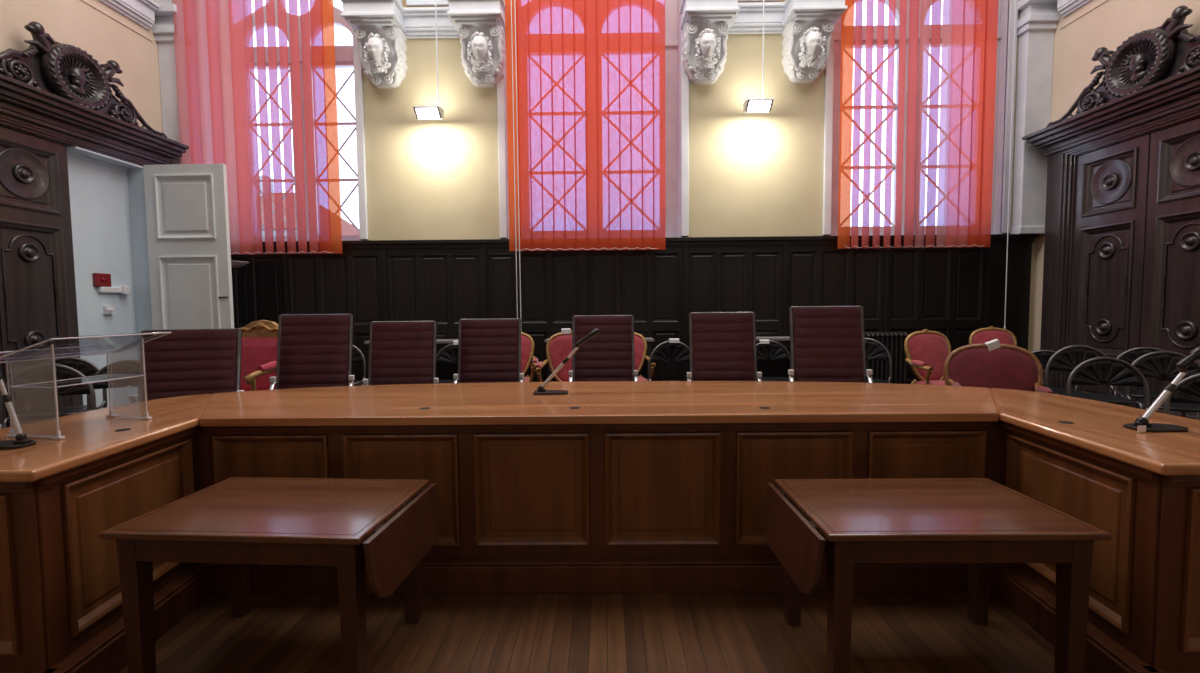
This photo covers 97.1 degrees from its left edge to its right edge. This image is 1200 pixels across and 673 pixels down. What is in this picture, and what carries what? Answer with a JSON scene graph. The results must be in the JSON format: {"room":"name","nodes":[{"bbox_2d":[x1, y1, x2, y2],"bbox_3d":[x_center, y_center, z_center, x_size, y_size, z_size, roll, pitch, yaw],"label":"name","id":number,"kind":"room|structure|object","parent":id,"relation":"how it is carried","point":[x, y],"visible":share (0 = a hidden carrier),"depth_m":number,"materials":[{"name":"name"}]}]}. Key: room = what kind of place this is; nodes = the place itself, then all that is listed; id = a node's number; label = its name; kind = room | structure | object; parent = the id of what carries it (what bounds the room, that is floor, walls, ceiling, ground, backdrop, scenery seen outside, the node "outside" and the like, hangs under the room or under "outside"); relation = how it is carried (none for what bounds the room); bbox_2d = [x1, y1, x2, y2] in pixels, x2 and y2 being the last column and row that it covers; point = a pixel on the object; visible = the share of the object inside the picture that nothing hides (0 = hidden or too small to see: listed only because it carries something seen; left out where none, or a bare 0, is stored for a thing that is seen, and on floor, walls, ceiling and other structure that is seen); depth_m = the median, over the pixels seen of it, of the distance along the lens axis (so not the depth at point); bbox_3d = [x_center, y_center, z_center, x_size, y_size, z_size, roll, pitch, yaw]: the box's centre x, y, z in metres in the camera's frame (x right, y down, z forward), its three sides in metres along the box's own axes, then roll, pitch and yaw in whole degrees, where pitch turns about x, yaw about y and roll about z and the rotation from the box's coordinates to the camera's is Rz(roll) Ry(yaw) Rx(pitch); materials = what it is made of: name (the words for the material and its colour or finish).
{"room":"council chamber","nodes":[
{"label":"council chamber","id":0,"kind":"room"},
{"bbox_2d":[0,0,162,417],"bbox_3d":[-5.843,-2.303,1.748,0.120,7.600,10.850,0,3,1],"label":"wall","id":1,"kind":"structure","parent":0,"point":[76,23],"depth_m":6.12,"materials":[{"name":"beige paint"}]},
{"bbox_2d":[67,151,136,408],"bbox_3d":[-5.766,-0.530,6.167,0.152,3.050,0.850,0,3,1],"label":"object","id":2,"kind":"structure","parent":1,"relation":"in","point":[98,189],"depth_m":6.14,"materials":[{"name":"white paint"}]},
{"bbox_2d":[93,273,110,286],"bbox_3d":[-5.751,-0.654,6.130,0.064,0.150,0.180,0,3,1],"label":"alarm box","id":3,"kind":"object","parent":2,"relation":"attached to","point":[99,279],"visible":1,"depth_m":6.10,"materials":[{"name":"red plastic"}]},
{"bbox_2d":[66,146,152,332],"bbox_3d":[-5.791,-0.455,6.171,0.470,3.400,0.950,0,3,1],"label":"door frame","id":4,"kind":"structure","parent":1,"relation":"attached to","point":[137,204],"depth_m":6.53,"materials":[{"name":"white wood"}]},
{"bbox_2d":[0,21,233,427],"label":"door","id":5,"kind":"structure","parent":1,"relation":"in","point":[54,96],"depth_m":5.60,"materials":[{"name":"brown wood"}]},
{"bbox_2d":[81,0,152,41],"bbox_3d":[-5.788,-3.491,1.629,0.012,0.015,10.350,0,3,1],"label":"trim","id":6,"kind":"structure","parent":1,"relation":"attached to","point":[81,0],"depth_m":6.29,"materials":[{"name":"beige paint"}]},
{"bbox_2d":[99,0,159,29],"bbox_3d":[-5.712,-3.750,1.538,0.170,0.310,10.400,0,3,1],"label":"trim","id":7,"kind":"structure","parent":1,"relation":"attached to","point":[141,12],"depth_m":6.51,"materials":[{"name":"white paint"}]},
{"bbox_2d":[118,592,1084,672],"bbox_3d":[0.036,1.454,2.588,13.200,0.100,12.200,0,3,1],"label":"floor","id":8,"kind":"structure","parent":0,"point":[892,632],"depth_m":2.48,"materials":[{"name":"brown wood"}]},
{"bbox_2d":[100,477,440,672],"bbox_3d":[-1.367,1.083,2.381,1.115,0.688,0.680,0,3,4],"label":"table","id":9,"kind":"object","parent":8,"relation":"on","point":[390,525],"visible":1,"depth_m":2.14,"materials":[{"name":"brown wood"}]},
{"bbox_2d":[0,381,1199,672],"bbox_3d":[-0.014,0.893,3.042,5.960,0.967,2.240,0,3,1],"label":"conference table","id":10,"kind":"object","parent":8,"relation":"on","point":[597,486],"visible":0.84,"depth_m":2.87,"materials":[{"name":"brown wood"}]},
{"bbox_2d":[0,370,35,449],"bbox_3d":[-2.608,0.241,2.278,0.272,0.469,0.125,0,3,1],"label":"desk microphone","id":11,"kind":"object","parent":10,"relation":"on","point":[21,440],"visible":1,"depth_m":2.28,"materials":[{"name":"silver metal"}]},
{"bbox_2d":[0,331,171,439],"bbox_3d":[-2.554,0.221,2.643,0.371,0.466,0.590,0,3,6],"label":"lectern","id":12,"kind":"object","parent":10,"relation":"on","point":[34,386],"visible":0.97,"depth_m":2.47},
{"bbox_2d":[21,375,136,388],"bbox_3d":[-2.588,0.224,2.651,0.244,0.006,0.455,0,3,7],"label":"shelf","id":13,"kind":"object","parent":12,"relation":"attached to","point":[104,378],"depth_m":2.63,"materials":[{"name":"clear glass"}]},
{"bbox_2d":[533,328,599,394],"bbox_3d":[-0.223,0.164,3.555,0.447,0.436,0.125,0,3,1],"label":"desk microphone","id":14,"kind":"object","parent":10,"relation":"on","point":[540,390],"visible":1,"depth_m":3.54,"materials":[{"name":"black metal"}]},
{"bbox_2d":[1123,346,1199,431],"bbox_3d":[2.572,0.233,2.411,0.356,0.381,0.127,0,3,1],"label":"desk microphone","id":15,"kind":"object","parent":10,"relation":"on","point":[1141,424],"visible":1,"depth_m":2.40,"materials":[{"name":"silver metal"}]},
{"bbox_2d":[763,478,1110,672],"bbox_3d":[1.355,1.063,2.321,1.115,0.688,0.645,0,3,1],"label":"table","id":16,"kind":"object","parent":8,"relation":"on","point":[979,523],"visible":1,"depth_m":2.07,"materials":[{"name":"brown wood"}]},
{"bbox_3d":[0.052,1.169,4.474,11.560,0.249,5.600,0,3,1],"label":"platform","id":17,"kind":"object","parent":8,"relation":"on","visible":0},
{"bbox_2d":[0,364,95,428],"bbox_3d":[-3.942,0.660,3.700,0.529,0.897,0.559,-2,4,-28],"label":"shell chair","id":18,"kind":"object","parent":17,"relation":"on","point":[63,372],"visible":0.23,"depth_m":3.96,"materials":[{"name":"grey metal"}]},
{"bbox_2d":[3,357,106,427],"bbox_3d":[-4.564,0.630,4.455,0.529,0.882,0.559,-2,4,-28],"label":"shell chair","id":19,"kind":"object","parent":17,"relation":"on","point":[85,367],"visible":0.23,"depth_m":4.68,"materials":[{"name":"grey metal"}]},
{"bbox_2d":[87,364,110,410],"bbox_3d":[-3.901,0.642,4.294,0.529,0.865,0.559,-2,4,-25],"label":"shell chair","id":20,"kind":"object","parent":17,"relation":"on","point":[102,385],"visible":0.08,"depth_m":4.42,"materials":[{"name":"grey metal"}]},
{"bbox_2d":[141,328,243,399],"bbox_3d":[-2.843,0.542,3.537,0.704,1.158,0.747,-1,3,-15],"label":"chair","id":21,"kind":"object","parent":17,"relation":"on","point":[182,362],"visible":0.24,"depth_m":3.80,"materials":[{"name":"red leather"}]},
{"bbox_2d":[231,261,248,327],"bbox_3d":[-4.689,-0.008,6.873,0.310,1.908,0.310,0,3,1],"label":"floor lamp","id":22,"kind":"object","parent":17,"relation":"on","point":[235,264],"visible":0.56,"depth_m":6.83,"materials":[{"name":"grey metal"}]},
{"bbox_2d":[239,320,277,390],"bbox_3d":[-3.375,0.449,4.957,0.808,1.192,0.687,0,3,9],"label":"armchair","id":23,"kind":"object","parent":17,"relation":"on","point":[259,338],"visible":0.24,"depth_m":5.15,"materials":[{"name":"red fabric"}]},
{"bbox_2d":[269,314,354,389],"bbox_3d":[-2.226,0.465,3.954,0.643,1.254,0.682,-1,3,-5],"label":"chair","id":24,"kind":"object","parent":17,"relation":"on","point":[314,350],"visible":0.4,"depth_m":4.19,"materials":[{"name":"leather"}]},
{"bbox_2d":[352,345,365,385],"bbox_3d":[-2.998,0.528,6.007,0.529,0.880,0.559,-1,3,-5],"label":"shell chair","id":25,"kind":"object","parent":17,"relation":"on","point":[357,355],"visible":0.12,"depth_m":6.25,"materials":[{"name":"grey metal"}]},
{"bbox_2d":[363,321,438,384],"bbox_3d":[-1.580,0.485,4.067,0.607,1.190,0.644,-1,3,-3],"label":"chair","id":26,"kind":"object","parent":17,"relation":"on","point":[400,352],"visible":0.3,"depth_m":4.29,"materials":[{"name":"leather"}]},
{"bbox_2d":[364,339,457,365],"bbox_3d":[-2.117,0.482,6.979,1.797,0.873,0.340,0,3,1],"label":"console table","id":27,"kind":"object","parent":17,"relation":"on","point":[440,343],"visible":0.05,"depth_m":6.82,"materials":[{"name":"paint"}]},
{"bbox_2d":[436,344,457,382],"bbox_3d":[-1.691,0.526,5.994,0.529,0.863,0.559,0,3,1],"label":"shell chair","id":28,"kind":"object","parent":17,"relation":"on","point":[449,353],"visible":0.42,"depth_m":6.23,"materials":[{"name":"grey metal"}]},
{"bbox_2d":[453,318,523,382],"bbox_3d":[-0.927,0.463,4.280,0.607,1.199,0.644,-1,3,-1],"label":"chair","id":29,"kind":"object","parent":17,"relation":"on","point":[489,350],"visible":0.41,"depth_m":4.50,"materials":[{"name":"leather"}]},
{"bbox_2d":[521,332,537,381],"bbox_3d":[-1.072,0.444,6.231,0.707,1.016,0.655,0,3,1],"label":"upholstered armchair","id":30,"kind":"object","parent":17,"relation":"on","point":[527,343],"visible":0.21,"depth_m":6.43,"materials":[{"name":"red fabric"}]},
{"bbox_2d":[536,330,571,381],"bbox_3d":[-0.320,0.461,5.624,0.707,1.039,0.655,-1,3,-1],"label":"upholstered armchair","id":31,"kind":"object","parent":17,"relation":"on","point":[558,346],"visible":0.27,"depth_m":5.83,"materials":[{"name":"red fabric"}]},
{"bbox_2d":[561,329,570,333],"bbox_3d":[-0.373,-0.059,5.810,0.100,0.056,0.048,0,3,1],"label":"paper tag","id":32,"kind":"object","parent":31,"relation":"attached to","point":[563,331],"visible":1,"depth_m":5.79,"materials":[{"name":"white paper"}]},
{"bbox_2d":[545,338,653,381],"bbox_3d":[-0.002,0.465,6.958,1.401,0.873,0.340,0,3,1],"label":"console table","id":33,"kind":"object","parent":17,"relation":"on","point":[649,341],"visible":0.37,"depth_m":6.80,"materials":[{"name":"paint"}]},
{"bbox_2d":[569,315,637,381],"bbox_3d":[0.034,0.441,4.330,0.607,1.220,0.644,0,3,1],"label":"chair","id":34,"kind":"object","parent":17,"relation":"on","point":[609,355],"visible":0.38,"depth_m":4.55,"materials":[{"name":"leather"}]},
{"bbox_2d":[634,332,655,380],"bbox_3d":[0.295,0.438,6.218,0.707,1.005,0.655,0,3,2],"label":"upholstered armchair","id":35,"kind":"object","parent":17,"relation":"on","point":[640,344],"visible":0.14,"depth_m":6.42,"materials":[{"name":"red fabric"}]},
{"bbox_2d":[648,341,689,380],"bbox_3d":[0.790,0.507,5.570,0.529,0.904,0.559,0,3,1],"label":"shell chair","id":36,"kind":"object","parent":17,"relation":"on","point":[665,352],"visible":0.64,"depth_m":5.81,"materials":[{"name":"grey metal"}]},
{"bbox_2d":[669,338,678,342],"bbox_3d":[0.806,0.045,5.775,0.110,0.046,0.048,0,3,1],"label":"paper tag","id":37,"kind":"object","parent":36,"relation":"attached to","point":[670,340],"visible":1,"depth_m":5.75,"materials":[{"name":"white paper"}]},
{"bbox_2d":[687,312,761,380],"bbox_3d":[0.994,0.439,4.040,0.607,1.241,0.644,0,3,2],"label":"chair","id":38,"kind":"object","parent":17,"relation":"on","point":[722,345],"visible":0.38,"depth_m":4.27,"materials":[{"name":"leather"}]},
{"bbox_2d":[756,336,789,347],"bbox_3d":[2.311,0.446,6.937,0.894,0.873,0.340,0,3,1],"label":"console table","id":39,"kind":"object","parent":17,"relation":"on","point":[784,340],"visible":0.02,"depth_m":6.78,"materials":[{"name":"paint"}]},
{"bbox_2d":[756,340,790,380],"bbox_3d":[1.977,0.493,5.960,0.529,0.869,0.559,0,3,1],"label":"shell chair","id":40,"kind":"object","parent":17,"relation":"on","point":[774,350],"visible":0.56,"depth_m":6.20,"materials":[{"name":"grey metal"}]},
{"bbox_2d":[759,340,768,343],"bbox_3d":[1.908,0.059,6.167,0.110,0.046,0.048,0,3,1],"label":"paper tag","id":41,"kind":"object","parent":40,"relation":"attached to","point":[761,341],"visible":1,"depth_m":6.14,"materials":[{"name":"white paper"}]},
{"bbox_2d":[788,306,872,382],"bbox_3d":[1.792,0.417,3.932,0.650,1.283,0.689,0,3,4],"label":"chair","id":42,"kind":"object","parent":17,"relation":"on","point":[827,343],"visible":0.48,"depth_m":4.17,"materials":[{"name":"leather"}]},
{"bbox_2d":[865,338,891,382],"bbox_3d":[2.825,0.481,5.683,0.529,0.908,0.559,1,4,29],"label":"shell chair","id":43,"kind":"object","parent":17,"relation":"on","point":[875,350],"visible":0.35,"depth_m":5.82,"materials":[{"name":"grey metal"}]},
{"bbox_2d":[865,332,907,383],"bbox_3d":[3.547,0.405,6.953,0.904,0.930,0.190,0,3,1],"label":"radiator","id":44,"kind":"object","parent":17,"relation":"on","point":[898,361],"visible":0.35,"depth_m":6.87,"materials":[{"name":"metal"}]},
{"bbox_2d":[904,329,950,385],"bbox_3d":[3.666,0.438,5.637,0.707,1.014,0.655,-1,3,-5],"label":"upholstered armchair","id":45,"kind":"object","parent":17,"relation":"on","point":[926,351],"visible":0.55,"depth_m":5.84,"materials":[{"name":"red fabric"}]},
{"bbox_2d":[944,343,1053,393],"bbox_3d":[3.059,0.547,4.073,0.656,0.987,0.657,1,4,26],"label":"upholstered armchair","id":46,"kind":"object","parent":17,"relation":"on","point":[1007,366],"visible":0.35,"depth_m":4.26,"materials":[{"name":"red fabric"}]},
{"bbox_2d":[983,339,1000,350],"bbox_3d":[3.121,0.068,4.223,0.117,0.096,0.048,0,3,1],"label":"paper tag","id":47,"kind":"object","parent":46,"relation":"attached to","point":[993,344],"visible":1,"depth_m":4.20,"materials":[{"name":"white paper"}]},
{"bbox_2d":[969,326,1044,385],"bbox_3d":[4.772,0.394,6.225,0.707,1.014,0.655,0,3,6],"label":"upholstered armchair","id":48,"kind":"object","parent":17,"relation":"on","point":[982,335],"visible":0.14,"depth_m":6.47,"materials":[{"name":"red fabric"}]},
{"bbox_2d":[1032,350,1082,393],"bbox_3d":[4.563,0.547,5.370,0.529,0.787,0.559,1,4,29],"label":"shell chair","id":49,"kind":"object","parent":17,"relation":"on","point":[1043,356],"visible":0.21,"depth_m":5.57,"materials":[{"name":"grey metal"}]},
{"bbox_2d":[1045,345,1143,409],"bbox_3d":[4.322,0.536,4.655,0.529,0.892,0.559,1,4,21],"label":"shell chair","id":50,"kind":"object","parent":17,"relation":"on","point":[1067,358],"visible":0.64,"depth_m":4.87,"materials":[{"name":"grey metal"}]},
{"bbox_2d":[1066,357,1149,409],"bbox_3d":[3.960,0.599,4.006,0.529,0.847,0.559,1,3,18],"label":"shell chair","id":51,"kind":"object","parent":17,"relation":"on","point":[1112,371],"visible":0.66,"depth_m":4.23,"materials":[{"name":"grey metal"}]},
{"bbox_2d":[1109,347,1199,419],"bbox_3d":[5.140,0.536,4.928,0.529,0.847,0.559,2,4,35],"label":"shell chair","id":52,"kind":"object","parent":17,"relation":"on","point":[1130,355],"visible":0.26,"depth_m":5.10,"materials":[{"name":"grey metal"}]},
{"bbox_2d":[1125,351,1199,411],"bbox_3d":[4.766,0.566,4.362,0.529,0.859,0.559,1,4,26],"label":"shell chair","id":53,"kind":"object","parent":17,"relation":"on","point":[1157,363],"visible":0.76,"depth_m":4.57,"materials":[{"name":"grey metal"}]},
{"bbox_2d":[1163,373,1199,413],"bbox_3d":[3.936,0.654,3.292,0.529,0.820,0.559,2,4,35],"label":"shell chair","id":54,"kind":"object","parent":17,"relation":"on","point":[1187,390],"visible":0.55,"depth_m":3.57,"materials":[{"name":"grey metal"}]},
{"bbox_2d":[362,0,1036,351],"bbox_3d":[0.050,-2.695,7.657,12.760,7.600,1.200,0,3,1],"label":"wall","id":55,"kind":"structure","parent":0,"point":[752,174],"depth_m":7.07,"materials":[{"name":"beige paint"}]},
{"bbox_2d":[152,0,180,164],"bbox_3d":[-5.607,-3.824,6.902,0.400,5.160,0.280,0,3,1],"label":"trim","id":56,"kind":"structure","parent":55,"relation":"attached to","point":[163,30],"depth_m":6.90,"materials":[{"name":"white paint"}]},
{"bbox_2d":[172,0,341,254],"bbox_3d":[-4.425,-3.073,6.846,2.090,3.993,0.076,0,3,1],"label":"vertical blind","id":57,"kind":"object","parent":55,"relation":"attached to","point":[214,46],"visible":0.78,"depth_m":6.84,"materials":[{"name":"red fabric"}]},
{"bbox_2d":[252,0,359,240],"bbox_3d":[-4.336,-3.490,7.781,2.180,4.270,0.140,0,3,1],"label":"window","id":58,"kind":"structure","parent":55,"relation":"in","point":[343,54],"depth_m":7.76,"materials":[{"name":"white paint"}]},
{"bbox_2d":[352,29,367,240],"bbox_3d":[-4.336,-3.576,7.621,2.384,4.560,1.250,0,3,1],"label":"trim reveal","id":59,"kind":"structure","parent":55,"relation":"attached to","point":[358,70],"depth_m":7.04,"materials":[{"name":"white paint"}]},
{"bbox_2d":[340,0,406,32],"bbox_3d":[-2.880,-5.168,6.695,0.700,2.500,0.490,0,3,1],"label":"trim","id":60,"kind":"structure","parent":55,"relation":"attached to","point":[357,13],"depth_m":6.57,"materials":[{"name":"white paint"}]},
{"bbox_2d":[354,26,407,88],"bbox_3d":[-2.836,-3.610,6.810,0.570,0.665,0.446,0,3,1],"label":"corbel","id":61,"kind":"object","parent":55,"relation":"attached to","point":[382,51],"visible":1,"depth_m":6.79,"materials":[{"name":"grey stone"}]},
{"bbox_2d":[406,0,448,5],"bbox_3d":[-2.244,-4.797,6.941,0.600,0.880,0.030,0,3,1],"label":"trim","id":62,"kind":"structure","parent":55,"relation":"attached to","point":[408,2],"depth_m":6.95,"materials":[{"name":"white paint"}]},
{"bbox_2d":[447,0,504,31],"bbox_3d":[-1.563,-5.179,6.682,0.700,2.500,0.490,0,3,1],"label":"trim","id":63,"kind":"structure","parent":55,"relation":"attached to","point":[460,13],"depth_m":6.55,"materials":[{"name":"white paint"}]},
{"bbox_2d":[458,24,505,86],"bbox_3d":[-1.519,-3.621,6.798,0.570,0.665,0.446,0,3,1],"label":"corbel","id":64,"kind":"object","parent":55,"relation":"attached to","point":[483,55],"visible":1,"depth_m":6.76,"materials":[{"name":"grey stone"}]},
{"bbox_2d":[353,2,785,38],"bbox_3d":[-0.104,-4.107,6.891,6.250,0.310,0.170,0,3,1],"label":"trim","id":65,"kind":"structure","parent":55,"relation":"attached to","point":[419,22],"depth_m":6.89,"materials":[{"name":"white paint"}]},
{"bbox_2d":[505,0,665,331],"bbox_3d":[-0.176,-2.511,6.838,2.064,5.190,0.081,0,3,1],"label":"vertical blind","id":66,"kind":"object","parent":55,"relation":"attached to","point":[585,79],"visible":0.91,"depth_m":6.82,"materials":[{"name":"red fabric"}]},
{"bbox_2d":[497,0,688,238],"bbox_3d":[-0.093,-3.611,7.581,2.527,4.560,1.250,0,3,1],"label":"trim reveal","id":67,"kind":"structure","parent":55,"relation":"attached to","point":[683,78],"depth_m":7.04,"materials":[{"name":"white paint"}]},
{"bbox_2d":[231,234,1037,385],"bbox_3d":[0.036,-0.211,7.149,11.500,2.200,0.099,0,3,1],"label":"wainscoting","id":68,"kind":"structure","parent":55,"relation":"attached to","point":[953,292],"depth_m":7.12,"materials":[{"name":"black wood"}]},
{"bbox_2d":[665,0,677,236],"bbox_3d":[-0.094,-3.457,7.344,2.330,4.220,0.140,0,3,1],"label":"window","id":69,"kind":"structure","parent":55,"relation":"in","point":[671,6],"depth_m":7.33,"materials":[{"name":"white paint"}]},
{"bbox_2d":[682,22,728,84],"bbox_3d":[1.358,-3.644,6.771,0.570,0.665,0.446,0,3,1],"label":"corbel","id":70,"kind":"object","parent":55,"relation":"attached to","point":[704,52],"visible":1,"depth_m":6.74,"materials":[{"name":"grey stone"}]},
{"bbox_2d":[679,0,739,29],"bbox_3d":[1.374,-5.203,6.655,0.700,2.500,0.490,0,3,1],"label":"trim","id":71,"kind":"structure","parent":55,"relation":"attached to","point":[697,11],"depth_m":6.55,"materials":[{"name":"white paint"}]},
{"bbox_2d":[738,0,779,0],"bbox_3d":[2.056,-4.832,6.900,0.600,0.880,0.030,0,3,1],"label":"trim","id":72,"kind":"structure","parent":55,"relation":"attached to","point":[738,0],"depth_m":6.93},
{"bbox_2d":[782,20,833,82],"bbox_3d":[2.674,-3.655,6.758,0.570,0.665,0.446,0,3,1],"label":"corbel","id":73,"kind":"object","parent":55,"relation":"attached to","point":[806,45],"visible":1,"depth_m":6.73,"materials":[{"name":"grey stone"}]},
{"bbox_2d":[782,0,846,26],"bbox_3d":[2.690,-5.214,6.642,0.700,2.500,0.490,0,3,1],"label":"trim","id":74,"kind":"structure","parent":55,"relation":"attached to","point":[796,10],"depth_m":6.54,"materials":[{"name":"white paint"}]},
{"bbox_2d":[830,0,1001,235],"bbox_3d":[4.194,-3.457,7.126,2.270,4.190,0.140,0,3,1],"label":"window","id":75,"kind":"structure","parent":55,"relation":"in","point":[837,26],"depth_m":7.14,"materials":[{"name":"white paint"}]},
{"bbox_2d":[822,0,1017,235],"bbox_3d":[4.199,-3.646,7.540,2.466,4.560,1.250,0,3,1],"label":"window frame","id":76,"kind":"structure","parent":55,"relation":"attached to","point":[1002,165],"depth_m":6.99,"materials":[{"name":"white paint"}]},
{"bbox_2d":[838,0,1015,328],"bbox_3d":[4.159,-2.606,6.795,2.198,5.070,0.092,0,3,1],"label":"vertical blind","id":77,"kind":"object","parent":55,"relation":"attached to","point":[969,27],"visible":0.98,"depth_m":6.78,"materials":[{"name":"red fabric"}]},
{"bbox_2d":[1010,0,1059,234],"bbox_3d":[5.612,-3.916,6.796,0.400,5.160,0.280,0,3,1],"label":"pilaster","id":78,"kind":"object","parent":55,"relation":"attached to","point":[1038,19],"depth_m":6.85,"materials":[{"name":"white paint"}]},
{"bbox_2d":[1032,0,1199,351],"bbox_3d":[5.836,-2.399,1.638,0.120,7.600,10.850,0,3,1],"label":"wall","id":79,"kind":"structure","parent":0,"point":[1111,23],"depth_m":6.33,"materials":[{"name":"beige paint"}]},
{"bbox_2d":[1057,0,1090,16],"bbox_3d":[5.678,-3.843,1.431,0.170,0.310,10.400,0,3,1],"label":"trim","id":80,"kind":"structure","parent":79,"relation":"attached to","point":[1065,7],"depth_m":6.50,"materials":[{"name":"white paint"}]},
{"bbox_2d":[1060,0,1107,28],"bbox_3d":[5.759,-3.586,1.520,0.012,0.015,10.350,0,3,1],"label":"trim","id":81,"kind":"structure","parent":79,"relation":"attached to","point":[1105,0],"depth_m":6.34,"materials":[{"name":"beige paint"}]},
{"bbox_2d":[1022,5,1199,418],"bbox_3d":[5.624,-1.145,5.583,0.400,4.146,2.620,0,3,1],"label":"door","id":82,"kind":"structure","parent":79,"relation":"in","point":[1144,111],"depth_m":5.70,"materials":[{"name":"brown wood"}]},
{"bbox_3d":[-0.031,-6.234,2.145,13.200,0.100,12.200,0,3,1],"label":"ceiling","id":83,"kind":"structure","parent":0,"visible":0},
{"bbox_2d":[413,0,443,118],"bbox_3d":[-2.176,-4.586,6.620,0.341,3.656,0.234,0,3,1],"label":"pendant lamp","id":84,"kind":"object","parent":83,"relation":"hanging from","point":[430,111],"visible":1,"depth_m":6.67,"materials":[{"name":"metal"}]},
{"bbox_2d":[743,0,773,111],"bbox_3d":[1.978,-4.639,6.580,0.320,3.619,0.234,0,3,1],"label":"pendant lamp","id":85,"kind":"object","parent":83,"relation":"hanging from","point":[762,104],"visible":1,"depth_m":6.63,"materials":[{"name":"metal"}]},
{"label":"outside","id":86,"kind":"structure","parent":0,"visible":0},
{"bbox_2d":[259,175,359,235],"bbox_3d":[-17.403,-3.408,24.000,13.000,7.450,7.000,0,3,1],"label":"house","id":87,"kind":"structure","parent":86,"point":[347,228],"depth_m":23.08,"materials":[{"name":"red tile"}]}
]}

